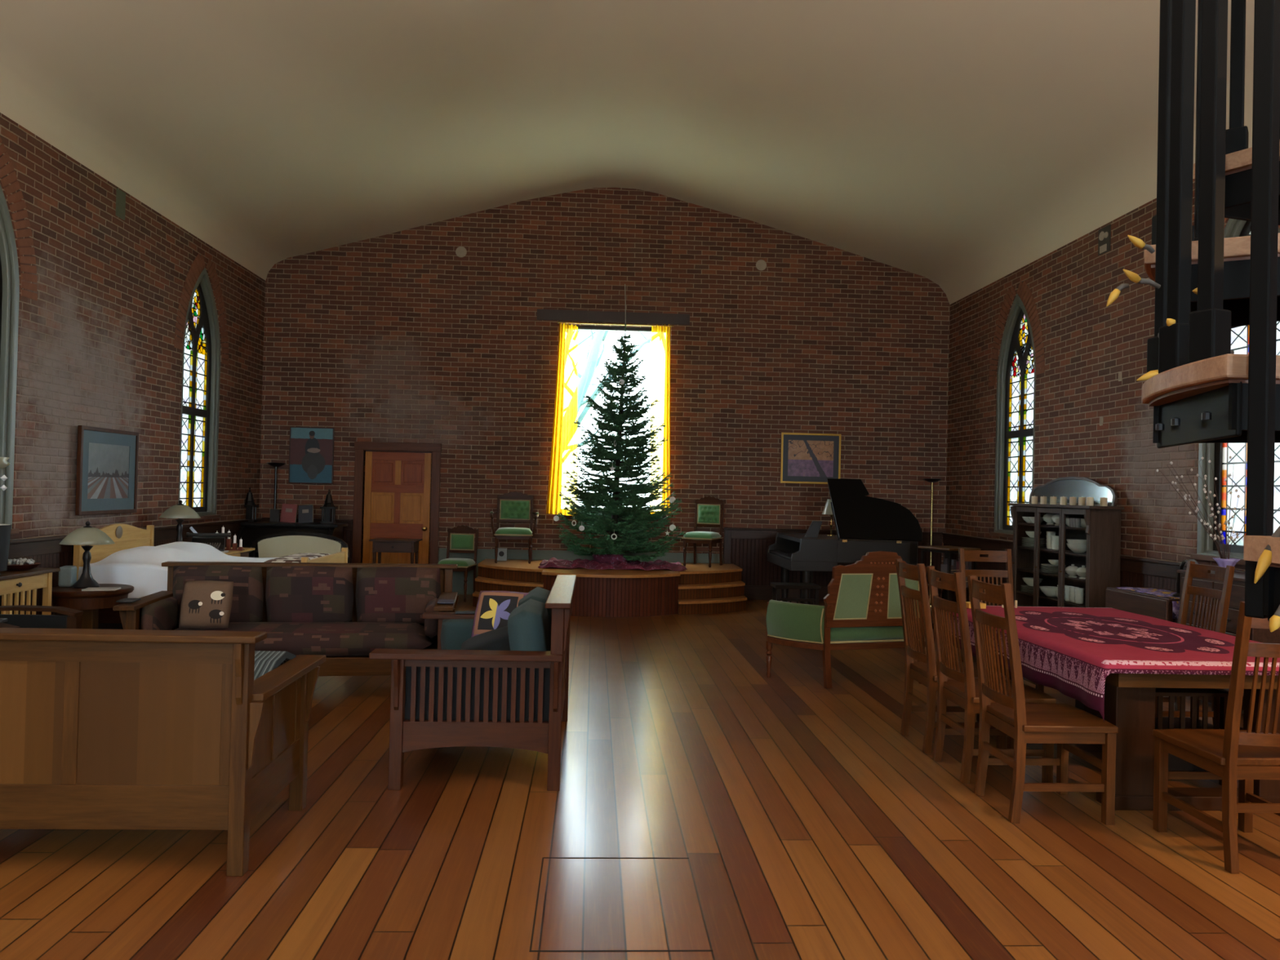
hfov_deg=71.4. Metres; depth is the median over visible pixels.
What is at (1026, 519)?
bowl
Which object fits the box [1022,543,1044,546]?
plate
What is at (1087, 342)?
wall
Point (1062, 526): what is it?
shelf
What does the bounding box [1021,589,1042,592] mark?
plate
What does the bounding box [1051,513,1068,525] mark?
tureen
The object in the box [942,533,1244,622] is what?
baseboard
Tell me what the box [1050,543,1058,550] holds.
cup
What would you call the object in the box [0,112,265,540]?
wall
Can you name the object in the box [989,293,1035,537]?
window
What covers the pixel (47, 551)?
wainscoting
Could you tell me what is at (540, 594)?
cushion
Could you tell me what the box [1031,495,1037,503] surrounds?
pillar candle
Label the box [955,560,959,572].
book
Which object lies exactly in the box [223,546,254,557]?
desk
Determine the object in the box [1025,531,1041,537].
bowl
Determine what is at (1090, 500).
pillar candle
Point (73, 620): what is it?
armchair
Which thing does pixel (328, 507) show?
lantern
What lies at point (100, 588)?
book
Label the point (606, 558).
cloth
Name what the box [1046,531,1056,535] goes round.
cup
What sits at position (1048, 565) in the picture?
plate
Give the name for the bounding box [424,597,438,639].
cushion
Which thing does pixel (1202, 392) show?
spiral staircase
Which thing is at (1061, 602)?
shelf
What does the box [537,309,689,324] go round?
lintel
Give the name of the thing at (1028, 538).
plate
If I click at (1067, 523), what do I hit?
bowl
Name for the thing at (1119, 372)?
wall hook
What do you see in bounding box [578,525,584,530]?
ornament
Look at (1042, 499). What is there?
pillar candle
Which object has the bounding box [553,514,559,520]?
ornament
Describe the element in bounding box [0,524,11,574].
table lamp
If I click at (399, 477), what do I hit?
door
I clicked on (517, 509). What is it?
velvet chair
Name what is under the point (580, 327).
window
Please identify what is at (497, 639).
throw pillow
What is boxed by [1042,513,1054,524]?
tureen
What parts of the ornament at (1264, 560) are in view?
stem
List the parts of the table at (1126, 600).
leg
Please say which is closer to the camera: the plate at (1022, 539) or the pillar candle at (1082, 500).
the pillar candle at (1082, 500)
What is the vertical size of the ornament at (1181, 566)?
0.312 m
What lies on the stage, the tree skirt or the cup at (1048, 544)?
the tree skirt
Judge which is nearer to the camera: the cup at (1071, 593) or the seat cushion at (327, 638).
the seat cushion at (327, 638)
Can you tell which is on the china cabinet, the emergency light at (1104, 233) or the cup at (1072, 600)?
the cup at (1072, 600)
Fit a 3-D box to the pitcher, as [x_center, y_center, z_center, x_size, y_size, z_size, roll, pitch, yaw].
[4.396,1.167,9.278,0.131,0.140,0.130,1,-1,42]
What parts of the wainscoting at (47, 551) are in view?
rail, cap rail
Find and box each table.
[0,567,60,614]
[51,583,133,629]
[235,521,347,557]
[368,537,422,564]
[972,655,1279,810]
[1105,586,1179,622]
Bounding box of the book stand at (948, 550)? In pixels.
[917,545,980,629]
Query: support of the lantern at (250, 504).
on the console table at (249, 532)
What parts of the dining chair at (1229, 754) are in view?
leg, seat rail, seat, post, leg, seat rail, rail, rail, crest rail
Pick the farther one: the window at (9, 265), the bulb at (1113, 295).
the window at (9, 265)
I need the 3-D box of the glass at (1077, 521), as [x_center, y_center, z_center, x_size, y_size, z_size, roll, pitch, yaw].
[4.333,0.425,8.816,0.052,0.090,0.052,1,-1,-3]
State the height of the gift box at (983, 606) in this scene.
0.035 m
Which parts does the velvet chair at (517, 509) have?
arm, leg, post, seat rail, seat, rail, crest rail, leg, post, arm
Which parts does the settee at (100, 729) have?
panel, rail, rail, rail, leg, panel, rail, rail, arm, leg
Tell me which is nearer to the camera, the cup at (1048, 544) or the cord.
the cup at (1048, 544)
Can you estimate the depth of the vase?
6.70 m
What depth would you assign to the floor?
3.75 m
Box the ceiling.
[0,0,1254,304]
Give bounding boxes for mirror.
[1028,476,1117,506]
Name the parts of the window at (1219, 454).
sill, stop moulding, sash, glass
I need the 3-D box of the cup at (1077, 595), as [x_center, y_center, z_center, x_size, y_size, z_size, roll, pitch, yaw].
[4.360,1.153,8.844,0.098,0.066,0.098,2,-1,-27]
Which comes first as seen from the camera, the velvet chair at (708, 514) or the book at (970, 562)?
the book at (970, 562)
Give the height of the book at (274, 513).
0.170 m
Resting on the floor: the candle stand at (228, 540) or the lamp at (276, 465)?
the lamp at (276, 465)
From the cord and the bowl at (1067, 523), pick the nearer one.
the bowl at (1067, 523)
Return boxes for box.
[58,565,76,586]
[965,601,986,608]
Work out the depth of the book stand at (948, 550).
9.98 m
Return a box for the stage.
[472,559,746,617]
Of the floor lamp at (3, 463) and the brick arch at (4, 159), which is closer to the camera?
the floor lamp at (3, 463)
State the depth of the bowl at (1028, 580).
9.80 m
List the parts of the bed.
headboard post, rail, headboard, headboard moulding, headboard post, footboard post, footboard, footboard post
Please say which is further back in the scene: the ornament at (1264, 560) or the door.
the door
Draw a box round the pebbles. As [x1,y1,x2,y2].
[7,557,35,564]
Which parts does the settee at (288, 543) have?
backrest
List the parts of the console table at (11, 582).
leg, drawer, leg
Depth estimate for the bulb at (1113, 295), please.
1.65 m
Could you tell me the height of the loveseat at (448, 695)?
0.945 m
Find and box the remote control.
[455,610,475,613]
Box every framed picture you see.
[75,425,138,515]
[288,426,334,484]
[780,432,841,484]
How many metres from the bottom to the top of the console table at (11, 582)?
0.800 m
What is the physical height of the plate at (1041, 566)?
0.016 m
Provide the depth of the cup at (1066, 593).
9.01 m
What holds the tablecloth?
on the dining table at (1129, 698)
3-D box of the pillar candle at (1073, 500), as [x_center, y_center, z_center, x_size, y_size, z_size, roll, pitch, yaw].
[4.288,0.204,8.822,0.064,0.090,0.064,1,-1,-3]
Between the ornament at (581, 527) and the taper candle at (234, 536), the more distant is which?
the ornament at (581, 527)
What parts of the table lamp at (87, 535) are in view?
lamp shade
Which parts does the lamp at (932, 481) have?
lamp shade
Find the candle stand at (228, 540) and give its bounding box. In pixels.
[224,538,244,551]
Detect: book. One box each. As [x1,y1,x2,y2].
[81,586,120,591]
[269,509,279,522]
[280,503,297,522]
[297,504,313,522]
[940,564,953,581]
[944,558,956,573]
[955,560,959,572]
[956,558,968,586]
[968,561,972,586]
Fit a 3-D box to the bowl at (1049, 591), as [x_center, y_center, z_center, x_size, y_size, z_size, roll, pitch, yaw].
[4.358,1.186,9.417,0.252,0.102,0.252,1,-1,-3]
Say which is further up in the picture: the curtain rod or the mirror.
the curtain rod
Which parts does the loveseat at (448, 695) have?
leg, leg, arm, rail, rail, arm, leg, rail, rail, panel, leg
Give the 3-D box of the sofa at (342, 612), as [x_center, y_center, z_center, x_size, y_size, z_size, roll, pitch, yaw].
[-2.464,1.089,6.495,2.204,0.890,0.955,1,-1,-9]
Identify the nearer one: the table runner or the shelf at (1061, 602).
the table runner
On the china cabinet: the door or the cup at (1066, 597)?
the cup at (1066, 597)
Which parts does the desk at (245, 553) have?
drawer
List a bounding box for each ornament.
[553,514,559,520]
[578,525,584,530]
[669,496,675,502]
[669,524,675,530]
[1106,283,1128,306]
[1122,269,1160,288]
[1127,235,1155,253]
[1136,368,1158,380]
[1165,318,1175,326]
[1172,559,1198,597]
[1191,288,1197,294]
[1253,525,1279,583]
[1268,604,1279,631]
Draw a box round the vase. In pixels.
[1155,455,1245,567]
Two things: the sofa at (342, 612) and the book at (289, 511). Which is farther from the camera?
the book at (289, 511)
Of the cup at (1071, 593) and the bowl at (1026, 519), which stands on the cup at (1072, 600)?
the cup at (1071, 593)
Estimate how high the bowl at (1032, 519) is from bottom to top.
0.072 m
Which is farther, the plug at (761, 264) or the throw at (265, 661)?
the plug at (761, 264)
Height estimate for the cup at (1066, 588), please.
0.066 m
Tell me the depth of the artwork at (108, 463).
8.39 m
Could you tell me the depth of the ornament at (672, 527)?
11.53 m
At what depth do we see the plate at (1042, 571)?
9.41 m
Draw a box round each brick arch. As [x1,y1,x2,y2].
[0,137,37,301]
[173,253,228,365]
[988,280,1044,386]
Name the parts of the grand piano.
leg, leg, lid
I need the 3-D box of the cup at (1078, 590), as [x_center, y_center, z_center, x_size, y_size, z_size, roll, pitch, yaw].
[4.361,1.108,8.845,0.098,0.066,0.098,2,-1,-27]
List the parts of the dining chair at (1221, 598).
leg, post, rail, crest rail, post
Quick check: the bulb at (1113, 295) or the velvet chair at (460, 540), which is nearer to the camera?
the bulb at (1113, 295)
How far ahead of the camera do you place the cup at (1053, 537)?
9.30 m
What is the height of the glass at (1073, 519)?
0.090 m
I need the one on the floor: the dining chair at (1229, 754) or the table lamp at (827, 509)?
the dining chair at (1229, 754)
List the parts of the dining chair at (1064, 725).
post, crest rail, rail, rail, seat rail, post, seat, leg, seat rail, leg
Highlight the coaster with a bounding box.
[115,598,141,602]
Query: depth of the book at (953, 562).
9.87 m
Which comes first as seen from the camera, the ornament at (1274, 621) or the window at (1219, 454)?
the ornament at (1274, 621)
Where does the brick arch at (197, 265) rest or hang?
attached to the wall at (95, 346)
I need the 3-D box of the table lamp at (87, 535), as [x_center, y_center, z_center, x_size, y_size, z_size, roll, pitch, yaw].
[-4.572,0.612,7.368,0.397,0.548,0.397,1,-1,-3]
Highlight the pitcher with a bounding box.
[1055,584,1067,597]
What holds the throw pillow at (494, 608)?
on the loveseat at (448, 695)
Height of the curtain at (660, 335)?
2.707 m
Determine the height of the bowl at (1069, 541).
0.094 m
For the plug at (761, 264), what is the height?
0.156 m
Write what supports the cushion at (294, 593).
on the sofa at (342, 612)
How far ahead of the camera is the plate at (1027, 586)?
9.88 m
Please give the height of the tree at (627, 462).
3.200 m
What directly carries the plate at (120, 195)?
attached to the wall at (95, 346)
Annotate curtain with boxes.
[546,322,577,515]
[649,324,671,513]
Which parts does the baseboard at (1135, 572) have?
rail, cap rail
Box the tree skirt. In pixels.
[537,557,687,571]
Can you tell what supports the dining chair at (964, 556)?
on the floor
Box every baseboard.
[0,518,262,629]
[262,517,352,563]
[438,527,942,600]
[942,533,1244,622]
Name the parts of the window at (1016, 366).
sill, stop moulding, sash, glass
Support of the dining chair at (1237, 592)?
on the floor
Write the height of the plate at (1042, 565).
0.016 m
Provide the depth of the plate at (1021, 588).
9.86 m
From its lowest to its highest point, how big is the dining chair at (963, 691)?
1.124 m
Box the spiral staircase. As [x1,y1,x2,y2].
[1141,0,1279,621]
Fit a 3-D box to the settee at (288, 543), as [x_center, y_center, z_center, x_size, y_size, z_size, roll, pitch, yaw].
[-4.118,1.081,10.583,1.292,0.923,0.688,1,-1,-3]
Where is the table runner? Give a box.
[1115,586,1179,618]
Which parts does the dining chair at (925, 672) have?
post, crest rail, rail, rail, seat rail, post, seat rail, seat, leg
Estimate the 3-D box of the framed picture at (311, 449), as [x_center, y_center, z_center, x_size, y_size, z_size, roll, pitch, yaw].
[-4.555,-0.342,12.355,0.600,0.780,0.035,1,-1,-3]
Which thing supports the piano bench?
on the floor
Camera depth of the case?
5.23 m
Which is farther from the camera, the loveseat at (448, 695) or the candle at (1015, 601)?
the candle at (1015, 601)
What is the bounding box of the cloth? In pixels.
[591,553,626,564]
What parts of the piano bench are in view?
leg, leg, seat, leg, leg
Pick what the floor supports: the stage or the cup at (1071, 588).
the stage
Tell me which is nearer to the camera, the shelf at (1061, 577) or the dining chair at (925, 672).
the dining chair at (925, 672)
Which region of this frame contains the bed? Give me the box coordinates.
[73,524,347,623]
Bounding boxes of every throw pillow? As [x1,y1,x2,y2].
[178,580,233,628]
[460,626,510,650]
[471,591,529,637]
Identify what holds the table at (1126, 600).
on the floor
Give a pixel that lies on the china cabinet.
(1101, 560)
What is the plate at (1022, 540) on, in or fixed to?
on the plate
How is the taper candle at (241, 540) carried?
on the candle stand at (228, 540)
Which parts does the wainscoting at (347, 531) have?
rail, cap rail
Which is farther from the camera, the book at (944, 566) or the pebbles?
the book at (944, 566)
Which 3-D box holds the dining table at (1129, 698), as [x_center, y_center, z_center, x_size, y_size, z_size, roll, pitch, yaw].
[2.772,1.267,5.268,1.220,0.755,2.020,1,-1,-3]
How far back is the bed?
7.95 m
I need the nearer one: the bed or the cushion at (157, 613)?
the cushion at (157, 613)
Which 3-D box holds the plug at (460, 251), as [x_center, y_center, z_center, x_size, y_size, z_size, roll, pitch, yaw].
[-2.510,-3.202,12.511,0.156,0.156,0.016,1,-1,-3]
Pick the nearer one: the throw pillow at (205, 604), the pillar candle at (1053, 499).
the throw pillow at (205, 604)
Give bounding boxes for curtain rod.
[556,321,673,327]
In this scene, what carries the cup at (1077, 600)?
on the china cabinet
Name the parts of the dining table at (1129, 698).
leg, foot rail, leg, leg, foot rail, leg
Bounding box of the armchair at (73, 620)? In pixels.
[0,604,83,628]
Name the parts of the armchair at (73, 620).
arm, panel, arm, leg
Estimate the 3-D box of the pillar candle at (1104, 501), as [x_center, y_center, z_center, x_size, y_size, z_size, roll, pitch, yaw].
[4.461,0.206,8.571,0.064,0.090,0.064,1,-1,-3]
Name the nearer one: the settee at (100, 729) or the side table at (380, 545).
the settee at (100, 729)
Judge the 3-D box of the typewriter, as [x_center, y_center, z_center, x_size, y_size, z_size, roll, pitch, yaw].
[-4.639,0.635,9.576,0.434,0.263,0.360,2,-1,-23]
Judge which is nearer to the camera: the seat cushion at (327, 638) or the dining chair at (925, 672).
the dining chair at (925, 672)
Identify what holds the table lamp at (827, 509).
on the grand piano
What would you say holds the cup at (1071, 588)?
on the cup at (1071, 593)
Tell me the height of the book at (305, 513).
0.255 m
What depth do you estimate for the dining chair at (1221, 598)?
5.93 m
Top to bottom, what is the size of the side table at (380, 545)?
0.806 m
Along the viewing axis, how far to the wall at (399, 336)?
12.62 m
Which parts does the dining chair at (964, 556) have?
post, crest rail, rail, post, leg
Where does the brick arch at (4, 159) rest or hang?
attached to the wall at (95, 346)
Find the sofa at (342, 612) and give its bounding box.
[112,561,458,675]
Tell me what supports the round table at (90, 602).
on the floor
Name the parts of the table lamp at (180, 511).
lamp shade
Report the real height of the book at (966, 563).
0.310 m
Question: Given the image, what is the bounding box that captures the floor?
[0,594,1279,959]
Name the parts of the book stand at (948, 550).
corner post, corner post, corner post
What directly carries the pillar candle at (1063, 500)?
on the china cabinet
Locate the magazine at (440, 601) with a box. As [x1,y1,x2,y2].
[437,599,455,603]
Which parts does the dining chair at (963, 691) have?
post, crest rail, rail, rail, seat rail, post, seat rail, seat, leg, leg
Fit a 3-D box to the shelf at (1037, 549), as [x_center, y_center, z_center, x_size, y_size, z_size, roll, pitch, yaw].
[4.391,0.746,9.253,0.258,0.018,1.520,1,-1,-3]
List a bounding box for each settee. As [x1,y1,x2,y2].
[0,627,325,875]
[248,531,350,563]
[765,551,930,688]
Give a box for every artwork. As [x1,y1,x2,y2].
[87,442,129,498]
[787,440,833,476]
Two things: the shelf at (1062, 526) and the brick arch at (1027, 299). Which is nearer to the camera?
the shelf at (1062, 526)
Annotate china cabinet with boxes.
[1008,502,1124,607]
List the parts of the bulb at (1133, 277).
stem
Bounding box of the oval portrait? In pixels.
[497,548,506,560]
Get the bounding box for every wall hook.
[1099,416,1102,425]
[1118,371,1122,381]
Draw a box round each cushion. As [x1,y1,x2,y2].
[140,596,177,630]
[172,564,263,623]
[174,622,437,656]
[265,565,353,622]
[355,566,440,623]
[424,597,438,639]
[440,618,473,649]
[507,598,551,651]
[518,586,551,630]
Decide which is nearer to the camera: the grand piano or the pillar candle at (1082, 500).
the pillar candle at (1082, 500)
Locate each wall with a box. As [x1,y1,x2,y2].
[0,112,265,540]
[258,187,950,598]
[945,178,1245,570]
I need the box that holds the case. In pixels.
[0,617,7,622]
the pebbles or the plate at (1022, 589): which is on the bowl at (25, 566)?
the pebbles
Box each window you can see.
[0,184,19,534]
[177,267,220,520]
[554,325,668,519]
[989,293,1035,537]
[1190,218,1279,564]
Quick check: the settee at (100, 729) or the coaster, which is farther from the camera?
the coaster
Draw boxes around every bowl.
[7,562,40,570]
[1022,516,1034,523]
[1022,577,1043,586]
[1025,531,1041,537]
[1027,516,1044,524]
[1040,586,1057,597]
[1048,559,1058,564]
[1065,517,1082,526]
[1066,539,1086,544]
[1066,542,1086,553]
[1080,518,1086,527]
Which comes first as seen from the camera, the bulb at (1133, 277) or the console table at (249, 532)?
the bulb at (1133, 277)
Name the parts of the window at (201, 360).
glass, sash, sill, stop moulding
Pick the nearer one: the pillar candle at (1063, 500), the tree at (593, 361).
the pillar candle at (1063, 500)
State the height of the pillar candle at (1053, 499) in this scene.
0.090 m
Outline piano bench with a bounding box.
[770,582,821,604]
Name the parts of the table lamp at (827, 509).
lamp shade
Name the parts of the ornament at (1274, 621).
stem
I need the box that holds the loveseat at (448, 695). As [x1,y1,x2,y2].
[368,574,576,791]
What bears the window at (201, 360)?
in the wall at (95, 346)
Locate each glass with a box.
[1069,517,1072,527]
[1071,518,1075,527]
[1075,518,1080,527]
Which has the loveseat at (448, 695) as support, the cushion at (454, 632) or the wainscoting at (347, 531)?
the cushion at (454, 632)
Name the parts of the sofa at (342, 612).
leg, panel, arm, leg, rail, panel, rail, rail, arm, leg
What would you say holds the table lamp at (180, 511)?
on the desk at (245, 553)
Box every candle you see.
[233,535,236,542]
[239,537,242,546]
[1014,600,1017,608]
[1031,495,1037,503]
[1040,495,1046,504]
[1049,495,1057,504]
[1060,496,1066,505]
[1069,496,1076,505]
[1078,496,1085,505]
[1086,496,1093,506]
[1100,496,1107,506]
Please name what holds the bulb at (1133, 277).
attached to the spiral staircase
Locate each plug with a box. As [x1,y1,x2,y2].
[455,246,466,257]
[755,259,766,270]
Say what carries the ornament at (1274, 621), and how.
hanging from the spiral staircase
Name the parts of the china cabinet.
panel, door, door, panel, door, panel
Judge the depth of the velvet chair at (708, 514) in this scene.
12.34 m
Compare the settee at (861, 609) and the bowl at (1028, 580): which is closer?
the settee at (861, 609)
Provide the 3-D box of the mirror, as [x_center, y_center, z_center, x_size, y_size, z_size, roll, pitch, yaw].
[4.459,0.111,9.222,0.053,0.295,1.400,1,-1,-9]
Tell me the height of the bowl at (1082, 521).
0.085 m
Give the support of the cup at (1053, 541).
on the cup at (1054, 546)
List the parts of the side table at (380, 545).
leg, leg, drawer, leg, leg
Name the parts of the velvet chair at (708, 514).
leg, post, seat rail, seat, rail, crest rail, leg, seat rail, post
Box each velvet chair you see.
[437,524,478,601]
[489,491,538,564]
[681,495,724,567]
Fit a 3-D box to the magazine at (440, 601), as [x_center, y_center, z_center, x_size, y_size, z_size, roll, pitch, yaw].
[-1.381,0.868,6.369,0.120,0.008,0.170,1,-1,-9]
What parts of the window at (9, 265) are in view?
sash, stop moulding, sill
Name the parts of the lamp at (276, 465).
lamp shade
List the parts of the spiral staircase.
plate, plate, tread arm, tread arm, tread arm, tread arm, plate, tread arm, tread arm, plate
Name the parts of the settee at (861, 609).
leg, arm rail, post, seat rail, seat, frame, post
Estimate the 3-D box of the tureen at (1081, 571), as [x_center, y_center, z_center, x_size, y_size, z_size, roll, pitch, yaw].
[4.395,0.914,8.834,0.143,0.135,0.143,1,-1,42]
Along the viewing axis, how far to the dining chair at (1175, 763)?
4.80 m
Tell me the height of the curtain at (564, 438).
2.708 m
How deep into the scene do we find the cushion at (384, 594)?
6.77 m
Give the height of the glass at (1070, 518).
0.090 m
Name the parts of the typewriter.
carriage lever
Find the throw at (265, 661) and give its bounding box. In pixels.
[253,650,296,679]
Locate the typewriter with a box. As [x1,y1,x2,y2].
[186,526,231,551]
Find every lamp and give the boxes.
[0,457,9,491]
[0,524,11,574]
[59,520,115,588]
[159,499,200,542]
[266,462,285,509]
[822,499,835,536]
[923,478,941,606]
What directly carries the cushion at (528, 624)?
on the loveseat at (448, 695)
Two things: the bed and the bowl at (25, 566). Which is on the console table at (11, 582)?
the bowl at (25, 566)
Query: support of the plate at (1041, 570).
on the plate at (1042, 571)
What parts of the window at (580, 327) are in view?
sill, frame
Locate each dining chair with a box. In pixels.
[895,558,1006,753]
[926,565,1056,783]
[958,547,1044,692]
[967,574,1118,825]
[1152,601,1279,873]
[1155,560,1235,721]
[1155,687,1228,785]
[1177,569,1279,714]
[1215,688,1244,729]
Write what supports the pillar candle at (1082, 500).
on the china cabinet
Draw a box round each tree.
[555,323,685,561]
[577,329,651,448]
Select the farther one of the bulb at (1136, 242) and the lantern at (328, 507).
the lantern at (328, 507)
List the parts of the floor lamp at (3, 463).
lamp shade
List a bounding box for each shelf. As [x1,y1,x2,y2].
[1016,591,1085,607]
[1017,523,1085,530]
[1017,546,1086,557]
[1017,568,1085,583]
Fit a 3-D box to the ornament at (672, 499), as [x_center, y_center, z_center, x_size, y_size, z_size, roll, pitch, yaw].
[0.421,0.233,11.534,0.084,0.134,0.010,1,-1,-3]
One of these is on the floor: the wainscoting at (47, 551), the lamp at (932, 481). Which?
the lamp at (932, 481)
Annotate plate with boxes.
[115,187,125,220]
[1020,585,1039,588]
[1021,588,1040,591]
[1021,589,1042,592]
[1022,537,1044,539]
[1022,538,1044,541]
[1022,540,1044,542]
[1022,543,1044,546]
[1040,564,1066,566]
[1040,566,1065,569]
[1040,568,1065,571]
[1040,569,1065,572]
[1041,564,1066,568]
[1041,570,1066,573]
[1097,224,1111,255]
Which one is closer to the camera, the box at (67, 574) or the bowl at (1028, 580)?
the box at (67, 574)
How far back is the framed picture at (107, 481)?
8.35 m
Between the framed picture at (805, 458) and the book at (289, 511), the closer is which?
the book at (289, 511)
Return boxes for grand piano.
[766,478,922,604]
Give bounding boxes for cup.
[1045,542,1051,549]
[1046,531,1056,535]
[1050,535,1058,540]
[1050,539,1058,543]
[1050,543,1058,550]
[1064,586,1074,591]
[1064,590,1069,595]
[1064,595,1070,601]
[1069,586,1078,591]
[1069,591,1075,596]
[1069,595,1075,603]
[1074,587,1084,593]
[1074,592,1084,597]
[1074,596,1084,604]
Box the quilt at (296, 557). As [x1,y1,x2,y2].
[264,552,329,562]
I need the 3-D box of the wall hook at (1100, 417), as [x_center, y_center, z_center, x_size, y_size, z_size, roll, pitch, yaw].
[4.626,-0.591,8.938,0.012,0.090,0.040,1,-1,-3]
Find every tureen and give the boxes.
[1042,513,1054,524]
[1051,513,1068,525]
[1065,564,1079,577]
[1075,565,1085,579]
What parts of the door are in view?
raised panel, panel, raised panel, panel, raised panel, panel, rail, rail, head casing, rail, raised panel, panel, raised panel, panel, raised panel, panel, handle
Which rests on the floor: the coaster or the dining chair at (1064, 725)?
the dining chair at (1064, 725)
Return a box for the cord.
[624,284,626,323]
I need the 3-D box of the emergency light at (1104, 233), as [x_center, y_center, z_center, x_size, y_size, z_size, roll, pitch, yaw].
[4.664,-2.411,8.957,0.022,0.260,0.200,1,-1,-3]
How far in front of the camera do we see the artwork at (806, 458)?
12.72 m
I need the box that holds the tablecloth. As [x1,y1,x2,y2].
[933,605,1279,723]
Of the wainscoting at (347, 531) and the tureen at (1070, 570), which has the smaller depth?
the tureen at (1070, 570)
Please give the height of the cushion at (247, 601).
0.454 m
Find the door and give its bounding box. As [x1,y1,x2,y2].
[351,441,441,564]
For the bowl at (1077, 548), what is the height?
0.094 m
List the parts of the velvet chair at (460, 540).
post, seat, seat rail, rail, crest rail, leg, seat rail, post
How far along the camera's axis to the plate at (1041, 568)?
9.37 m
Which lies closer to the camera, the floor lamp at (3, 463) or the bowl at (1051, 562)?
the floor lamp at (3, 463)
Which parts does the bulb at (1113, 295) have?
stem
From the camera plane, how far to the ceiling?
8.55 m
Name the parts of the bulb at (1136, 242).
stem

